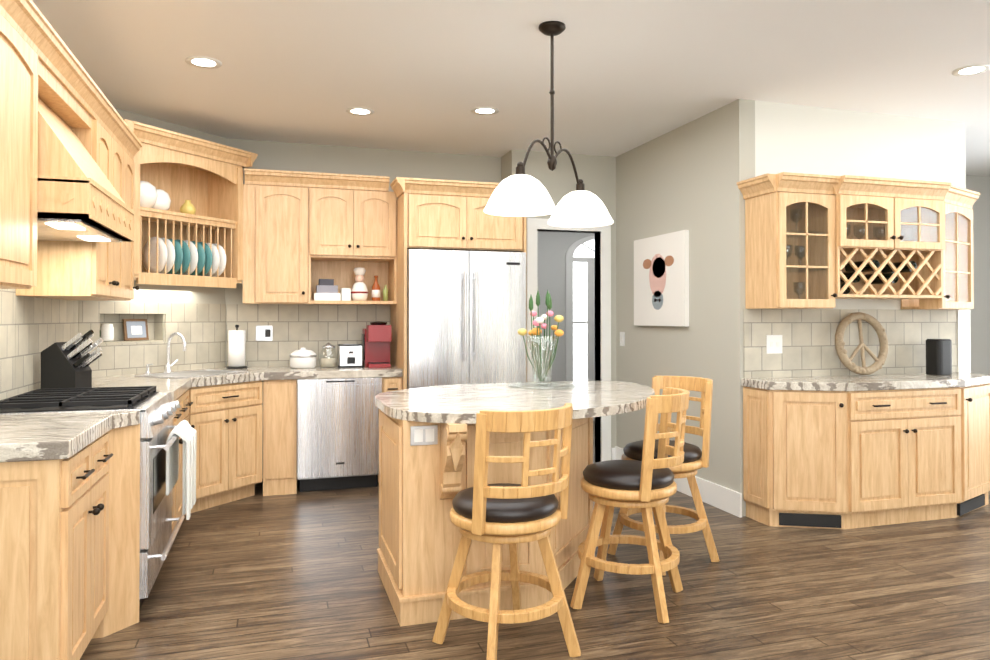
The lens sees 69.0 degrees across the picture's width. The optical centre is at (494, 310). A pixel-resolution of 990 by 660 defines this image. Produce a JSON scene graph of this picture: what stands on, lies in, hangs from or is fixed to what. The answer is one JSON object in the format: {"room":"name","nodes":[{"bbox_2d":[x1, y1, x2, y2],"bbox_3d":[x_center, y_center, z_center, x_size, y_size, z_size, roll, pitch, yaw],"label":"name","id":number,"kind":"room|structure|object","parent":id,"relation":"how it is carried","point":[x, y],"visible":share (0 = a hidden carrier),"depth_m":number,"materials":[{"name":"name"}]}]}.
{"room":"kitchen","nodes":[
{"label":"kitchen","id":0,"kind":"room"},
{"bbox_2d":[77,108,225,343],"bbox_3d":[-2.452,-0.018,5.148,0.140,2.680,1.421,0,-1,28],"label":"wall","id":1,"kind":"structure","parent":0,"point":[149,293],"depth_m":5.17,"materials":[{"name":"grey paint"}]},
{"bbox_2d":[100,319,148,340],"bbox_3d":[-2.539,0.131,4.935,0.269,0.150,0.281,0,-1,-17],"label":"decor","id":2,"kind":"object","parent":1,"relation":"in","point":[135,329],"visible":0.94,"depth_m":4.97,"materials":[{"name":"white ceramic"}]},
{"bbox_2d":[123,119,257,287],"bbox_3d":[-2.210,-0.677,5.026,0.389,1.015,1.085,0,-1,28],"label":"plate rack","id":3,"kind":"object","parent":1,"relation":"attached to","point":[205,177],"visible":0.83,"depth_m":5.13,"materials":[{"name":"brown wood"}]},
{"bbox_2d":[180,200,195,214],"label":"vase","id":4,"kind":"object","parent":3,"relation":"in","point":[188,208],"depth_m":5.09,"materials":[{"name":"yellow ceramic"}]},
{"bbox_2d":[0,289,389,399],"bbox_3d":[-1.393,0.045,4.067,2.126,0.763,3.418,0,-1,-17],"label":"backsplash","id":5,"kind":"structure","parent":1,"relation":"attached to","point":[32,329],"depth_m":5.20,"materials":[{"name":"tile"}]},
{"bbox_2d":[256,326,272,340],"bbox_3d":[-1.828,0.177,5.704,0.125,0.120,0.009,0,-1,-17],"label":"electrical outlet plate","id":6,"kind":"object","parent":5,"relation":"attached to","point":[263,333],"depth_m":5.70,"materials":[{"name":"white plastic"}]},
{"bbox_2d":[225,138,615,477],"bbox_3d":[-0.504,-0.009,6.034,3.380,2.680,0.420,0,-1,-17],"label":"wall","id":7,"kind":"structure","parent":0,"point":[391,164],"depth_m":6.11,"materials":[{"name":"grey paint"}]},
{"bbox_2d":[243,168,396,304],"bbox_3d":[-1.367,-0.550,5.658,1.150,0.995,0.394,0,-1,-17],"label":"upper cabinet","id":8,"kind":"object","parent":7,"relation":"attached to","point":[300,238],"visible":1,"depth_m":5.50,"materials":[{"name":"brown wood"}]},
{"bbox_2d":[313,267,387,300],"bbox_3d":[-1.145,-0.213,5.751,0.587,0.270,0.160,0,-1,-17],"label":"decor","id":9,"kind":"object","parent":8,"relation":"in","point":[326,289],"visible":0.88,"depth_m":5.70,"materials":[{"name":"white ceramic"}]},
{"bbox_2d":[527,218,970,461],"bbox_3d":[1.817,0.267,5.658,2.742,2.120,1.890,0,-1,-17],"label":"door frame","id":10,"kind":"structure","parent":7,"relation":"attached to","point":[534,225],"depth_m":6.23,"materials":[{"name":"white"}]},
{"bbox_2d":[32,0,989,175],"bbox_3d":[1.262,-1.393,4.066,11.000,0.050,13.000,0,-1,-17],"label":"ceiling","id":11,"kind":"structure","parent":0,"point":[429,75],"depth_m":4.00,"materials":[{"name":"white paint"}]},
{"bbox_2d":[185,56,221,68],"bbox_3d":[-1.604,-1.367,3.965,0.189,0.003,0.189,0,-1,-23],"label":"recessed light","id":12,"kind":"object","parent":11,"relation":"in","point":[204,62],"depth_m":3.96,"materials":[{"name":"white"}]},
{"bbox_2d":[346,107,373,115],"bbox_3d":[-0.919,-1.358,4.906,0.189,0.003,0.189,0,-1,-23],"label":"recessed light","id":13,"kind":"object","parent":11,"relation":"in","point":[360,111],"depth_m":4.91,"materials":[{"name":"white"}]},
{"bbox_2d":[471,107,498,114],"bbox_3d":[-0.068,-1.358,4.894,0.189,0.003,0.189,0,-1,-23],"label":"recessed light","id":14,"kind":"object","parent":11,"relation":"in","point":[478,110],"depth_m":4.88,"materials":[{"name":"white"}]},
{"bbox_2d":[484,21,613,227],"bbox_3d":[0.276,-0.911,3.473,0.326,0.927,0.846,0,-1,38],"label":"pendant light","id":15,"kind":"object","parent":11,"relation":"hanging from","point":[520,193],"visible":1,"depth_m":3.45,"materials":[{"name":"white glass"}]},
{"bbox_2d":[952,64,989,75],"bbox_3d":[2.708,-1.366,4.090,0.189,0.003,0.189,0,-1,-23],"label":"recessed light","id":16,"kind":"object","parent":11,"relation":"in","point":[979,68],"depth_m":4.09,"materials":[{"name":"white"}]},
{"bbox_2d":[80,420,989,659],"bbox_3d":[1.262,1.336,4.040,11.000,0.050,13.000,0,-1,-17],"label":"floor","id":17,"kind":"structure","parent":0,"point":[258,575],"depth_m":3.27,"materials":[{"name":"brown wood"}]},
{"bbox_2d":[0,437,99,659],"bbox_3d":[-1.686,0.881,2.369,0.575,0.828,0.379,0,-1,-17],"label":"base cabinet","id":18,"kind":"object","parent":17,"relation":"on","point":[69,555],"depth_m":2.26,"materials":[{"name":"brown wood"}]},
{"bbox_2d":[0,410,139,461],"bbox_3d":[-1.695,0.441,2.554,0.668,0.057,0.768,0,-1,-17],"label":"countertop","id":19,"kind":"structure","parent":18,"relation":"on","point":[39,437],"depth_m":2.49,"materials":[{"name":"stone"}]},
{"bbox_2d":[0,386,196,604],"bbox_3d":[-1.832,0.842,3.299,0.816,0.924,0.736,0,-1,-17],"label":"range","id":20,"kind":"object","parent":17,"relation":"on","point":[160,433],"visible":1,"depth_m":3.22,"materials":[{"name":"silver metal"}]},
{"bbox_2d":[100,428,115,637],"bbox_3d":[-1.761,0.884,2.616,0.575,0.828,0.367,0,-1,-17],"label":"base cabinet","id":21,"kind":"object","parent":17,"relation":"on","point":[108,440],"depth_m":2.86,"materials":[{"name":"brown wood"}]},
{"bbox_2d":[116,394,183,572],"bbox_3d":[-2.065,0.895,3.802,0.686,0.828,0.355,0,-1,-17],"label":"base cabinet","id":22,"kind":"object","parent":17,"relation":"on","point":[127,438],"depth_m":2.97,"materials":[{"name":"brown wood"}]},
{"bbox_2d":[180,441,182,515],"bbox_3d":[-2.142,0.898,4.054,0.686,0.828,0.400,0,-1,-17],"label":"base cabinet","id":23,"kind":"object","parent":17,"relation":"on","point":[181,442],"depth_m":4.23,"materials":[{"name":"brown wood"}]},
{"bbox_2d":[184,387,199,514],"bbox_3d":[-2.205,0.900,4.338,0.731,0.828,0.407,0,-1,-17],"label":"base cabinet","id":24,"kind":"object","parent":17,"relation":"on","point":[192,395],"depth_m":4.62,"materials":[{"name":"brown wood"}]},
{"bbox_2d":[196,380,263,511],"bbox_3d":[-2.064,0.906,4.962,0.878,0.828,0.945,0,-1,-17],"label":"base cabinet","id":25,"kind":"object","parent":17,"relation":"on","point":[231,415],"depth_m":4.87,"materials":[{"name":"brown wood"}]},
{"bbox_2d":[92,369,223,400],"bbox_3d":[-2.133,0.457,4.284,0.840,0.057,1.308,0,-1,-17],"label":"countertop","id":26,"kind":"structure","parent":25,"relation":"on","point":[176,387],"depth_m":4.38,"materials":[{"name":"stone"}]},
{"bbox_2d":[40,330,102,388],"bbox_3d":[-2.190,0.261,3.766,0.298,0.324,0.130,0,-1,5],"label":"knife block","id":27,"kind":"object","parent":26,"relation":"on","point":[66,364],"visible":0.96,"depth_m":3.71,"materials":[{"name":"black painted wood"},{"name":"stainless steel"}]},
{"bbox_2d":[134,332,247,377],"bbox_3d":[-2.109,0.292,4.963,0.483,0.286,0.600,0,-1,28],"label":"sink faucet","id":28,"kind":"object","parent":26,"relation":"on","point":[168,372],"visible":1,"depth_m":4.99,"materials":[{"name":"silver metal"}]},
{"bbox_2d":[264,379,296,495],"bbox_3d":[-1.649,0.911,5.420,0.289,0.828,0.663,0,-1,-17],"label":"base cabinet","id":29,"kind":"object","parent":17,"relation":"on","point":[280,396],"depth_m":5.17,"materials":[{"name":"brown wood"}]},
{"bbox_2d":[158,365,402,384],"bbox_3d":[-1.735,0.466,5.182,2.126,0.057,1.078,0,-1,-17],"label":"countertop","id":30,"kind":"structure","parent":29,"relation":"on","point":[273,372],"depth_m":5.26,"materials":[{"name":"stone"}]},
{"bbox_2d":[226,325,246,368],"bbox_3d":[-1.981,0.273,5.528,0.150,0.335,0.150,0,-1,-17],"label":"paper towel","id":31,"kind":"object","parent":30,"relation":"on","point":[236,347],"visible":1,"depth_m":5.47,"materials":[{"name":"white paper"}]},
{"bbox_2d":[290,348,316,368],"bbox_3d":[-1.482,0.362,5.564,0.203,0.157,0.203,0,-1,-17],"label":"ceramic pot","id":32,"kind":"object","parent":30,"relation":"on","point":[303,358],"visible":1,"depth_m":5.49,"materials":[{"name":"white ceramic"}]},
{"bbox_2d":[319,342,337,367],"bbox_3d":[-1.299,0.344,5.621,0.144,0.195,0.144,0,-1,-17],"label":"glass jar","id":33,"kind":"object","parent":30,"relation":"on","point":[329,362],"visible":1,"depth_m":5.58,"materials":[{"name":"beige"}]},
{"bbox_2d":[338,344,362,367],"bbox_3d":[-1.137,0.351,5.656,0.180,0.180,0.157,0,-1,-17],"label":"toaster","id":34,"kind":"object","parent":30,"relation":"on","point":[349,355],"visible":1,"depth_m":5.59,"materials":[{"name":"silver metal"}]},
{"bbox_2d":[362,321,391,367],"bbox_3d":[-0.936,0.262,5.701,0.210,0.360,0.300,0,-1,-17],"label":"coffee maker","id":35,"kind":"object","parent":30,"relation":"on","point":[376,338],"visible":0.98,"depth_m":5.65,"materials":[{"name":"red plastic"}]},
{"bbox_2d":[297,377,381,491],"bbox_3d":[-1.221,0.914,5.559,0.605,0.825,0.612,0,-1,-17],"label":"dishwasher","id":36,"kind":"object","parent":17,"relation":"on","point":[337,433],"visible":0.88,"depth_m":5.27,"materials":[{"name":"silver metal"}]},
{"bbox_2d":[390,177,525,389],"bbox_3d":[-0.339,0.171,5.808,1.032,2.315,0.702,0,-1,-17],"label":"tall cabinet","id":37,"kind":"object","parent":17,"relation":"on","point":[436,214],"visible":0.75,"depth_m":5.51,"materials":[{"name":"brown wood"}]},
{"bbox_2d":[407,249,525,388],"bbox_3d":[-0.291,0.436,5.767,0.915,1.785,0.786,0,-1,-17],"label":"fridge","id":38,"kind":"object","parent":17,"relation":"on","point":[466,316],"visible":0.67,"depth_m":5.44,"materials":[{"name":"silver metal"}]},
{"bbox_2d":[377,413,621,626],"bbox_3d":[0.024,0.884,3.543,1.138,0.844,1.178,0,-1,-17],"label":"kitchen island","id":39,"kind":"object","parent":17,"relation":"on","point":[427,436],"depth_m":3.06,"materials":[{"name":"brown wood"}]},
{"bbox_2d":[375,381,654,428],"bbox_3d":[0.198,0.443,3.652,1.580,0.040,1.288,0,-1,-17],"label":"island countertop","id":40,"kind":"structure","parent":39,"relation":"on","point":[412,406],"depth_m":3.41,"materials":[{"name":"white stone"}]},
{"bbox_2d":[509,290,575,389],"bbox_3d":[0.265,0.152,4.061,0.390,0.549,0.390,0,-1,-17],"label":"vase","id":41,"kind":"object","parent":40,"relation":"on","point":[542,375],"visible":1,"depth_m":4.03,"materials":[{"name":"clear glass"}]},
{"bbox_2d":[432,403,580,659],"bbox_3d":[0.041,0.829,2.768,0.518,0.950,0.528,0,-1,-17],"label":"stool","id":42,"kind":"object","parent":17,"relation":"on","point":[498,515],"visible":1,"depth_m":2.60,"materials":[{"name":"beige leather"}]},
{"bbox_2d":[570,387,689,623],"bbox_3d":[0.603,0.834,3.258,0.579,0.950,0.579,0,-1,-17],"label":"stool","id":43,"kind":"object","parent":17,"relation":"on","point":[646,483],"visible":1,"depth_m":3.11,"materials":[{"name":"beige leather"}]},
{"bbox_2d":[607,376,719,575],"bbox_3d":[0.895,0.839,3.829,0.526,0.950,0.514,0,-1,-17],"label":"stool","id":44,"kind":"object","parent":17,"relation":"on","point":[691,464],"visible":0.62,"depth_m":3.76,"materials":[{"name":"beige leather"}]},
{"bbox_2d":[743,386,862,528],"bbox_3d":[1.879,0.898,4.456,0.476,0.836,0.467,0,-1,-17],"label":"base cabinet","id":45,"kind":"object","parent":17,"relation":"on","point":[837,459],"depth_m":4.33,"materials":[{"name":"brown wood"}]},
{"bbox_2d":[863,387,966,526],"bbox_3d":[2.462,0.900,4.634,0.857,0.836,0.467,0,-1,-17],"label":"base cabinet","id":46,"kind":"object","parent":17,"relation":"on","point":[915,440],"depth_m":4.44,"materials":[{"name":"brown wood"}]},
{"bbox_2d":[741,372,989,390],"bbox_3d":[2.525,0.457,4.654,1.840,0.050,0.475,0,-1,-17],"label":"countertop","id":47,"kind":"structure","parent":46,"relation":"on","point":[877,382],"depth_m":4.45,"materials":[{"name":"stone"}]},
{"bbox_2d":[835,312,887,374],"bbox_3d":[2.449,0.218,4.801,0.422,0.419,0.107,0,-1,-17],"label":"decor","id":48,"kind":"object","parent":47,"relation":"on","point":[841,351],"visible":1,"depth_m":4.79,"materials":[{"name":"beige wood"}]},
{"bbox_2d":[926,339,951,374],"bbox_3d":[3.020,0.313,4.901,0.130,0.243,0.120,0,-1,-17],"label":"speaker","id":49,"kind":"object","parent":47,"relation":"on","point":[938,356],"visible":1,"depth_m":4.85},
{"bbox_2d":[967,383,989,512],"bbox_3d":[3.098,0.902,4.829,0.590,0.836,0.467,0,-1,-17],"label":"base cabinet","id":50,"kind":"object","parent":17,"relation":"on","point":[978,396],"depth_m":4.71,"materials":[{"name":"brown wood"}]},
{"bbox_2d":[537,231,594,381],"bbox_3d":[1.784,0.021,9.190,5.000,2.680,0.120,0,-1,-17],"label":"wall","id":51,"kind":"structure","parent":0,"point":[552,248],"depth_m":8.81,"materials":[{"name":"white paint"}]},
{"bbox_2d":[565,235,594,420],"bbox_3d":[1.367,0.206,8.980,1.040,2.306,0.030,0,-1,-17],"label":"arched window","id":52,"kind":"structure","parent":51,"relation":"in","point":[580,310],"depth_m":8.89,"materials":[{"name":"white glass"}]},
{"bbox_2d":[616,99,754,516],"bbox_3d":[1.372,-0.015,5.472,0.120,2.680,1.750,0,-1,-17],"label":"wall","id":53,"kind":"structure","parent":0,"point":[689,175],"depth_m":5.06,"materials":[{"name":"grey paint"}]},
{"bbox_2d":[620,332,624,345],"bbox_3d":[1.089,0.242,6.173,0.010,0.120,0.080,0,-1,-17],"label":"electrical outlet plate","id":54,"kind":"object","parent":53,"relation":"attached to","point":[622,334],"depth_m":6.16,"materials":[{"name":"white plastic"}]},
{"bbox_2d":[634,230,688,325],"bbox_3d":[1.268,-0.232,5.547,0.036,0.695,0.770,0,-1,-17],"label":"framed picture","id":55,"kind":"object","parent":53,"relation":"attached to","point":[661,280],"visible":1,"depth_m":5.47},
{"bbox_2d":[613,446,741,517],"bbox_3d":[1.307,1.249,5.432,0.020,0.152,1.766,0,-1,-17],"label":"baseboard","id":56,"kind":"structure","parent":53,"relation":"attached to","point":[728,500],"depth_m":4.86,"materials":[{"name":"white wood"}]},
{"bbox_2d":[755,101,965,309],"bbox_3d":[2.519,-0.020,4.970,1.780,2.680,0.120,0,-1,-17],"label":"wall","id":57,"kind":"structure","parent":0,"point":[791,138],"depth_m":4.90,"materials":[{"name":"white paint"}]},
{"bbox_2d":[743,309,957,377],"bbox_3d":[2.455,0.212,4.878,1.795,0.444,0.010,0,-1,-17],"label":"backsplash","id":58,"kind":"structure","parent":57,"relation":"attached to","point":[808,343],"depth_m":4.81,"materials":[{"name":"tile"}]},
{"bbox_2d":[766,335,781,353],"bbox_3d":[1.814,0.218,4.672,0.120,0.120,0.007,0,-1,-17],"label":"electrical outlet plate","id":59,"kind":"object","parent":58,"relation":"attached to","point":[773,342],"depth_m":4.67,"materials":[{"name":"white plastic"}]},
{"bbox_2d":[737,172,979,309],"bbox_3d":[2.497,-0.417,4.693,1.862,0.810,0.399,0,-1,-17],"label":"wall cabinet","id":60,"kind":"object","parent":57,"relation":"attached to","point":[815,241],"visible":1,"depth_m":4.56,"materials":[{"name":"brown wood"}]},
{"bbox_2d":[966,175,989,373],"bbox_3d":[3.597,-0.002,6.816,4.920,2.680,0.120,0,-1,-17],"label":"wall","id":61,"kind":"structure","parent":0,"point":[980,315],"depth_m":7.13,"materials":[{"name":"white paint"}]},
{"bbox_3d":[-1.533,-0.061,0.673,0.120,2.680,8.165,0,-1,-17],"label":"wall","id":62,"kind":"structure","parent":0,"visible":0},
{"bbox_2d":[0,0,43,291],"bbox_3d":[-1.789,-0.583,2.337,0.350,0.996,0.688,0,-1,-17],"label":"upper cabinet","id":63,"kind":"object","parent":62,"relation":"attached to","point":[31,265],"depth_m":2.52,"materials":[{"name":"brown wood"}]},
{"bbox_2d":[16,88,127,300],"bbox_3d":[-2.261,-0.568,3.885,0.350,0.996,0.742,0,-1,-17],"label":"upper cabinet","id":64,"kind":"object","parent":62,"relation":"attached to","point":[73,270],"depth_m":3.62,"materials":[{"name":"brown wood"}]},
{"bbox_2d":[37,59,134,242],"bbox_3d":[-1.933,-0.652,3.124,0.523,0.628,0.902,0,-1,-17],"label":"range hood","id":65,"kind":"object","parent":62,"relation":"attached to","point":[79,198],"visible":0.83,"depth_m":2.91,"materials":[{"name":"brown wood"}]},
{"bbox_2d":[128,132,135,300],"bbox_3d":[-2.395,-0.563,4.324,0.350,0.996,0.404,0,-1,-17],"label":"upper cabinet","id":66,"kind":"object","parent":62,"relation":"attached to","point":[131,139],"depth_m":4.46,"materials":[{"name":"brown wood"}]}
]}

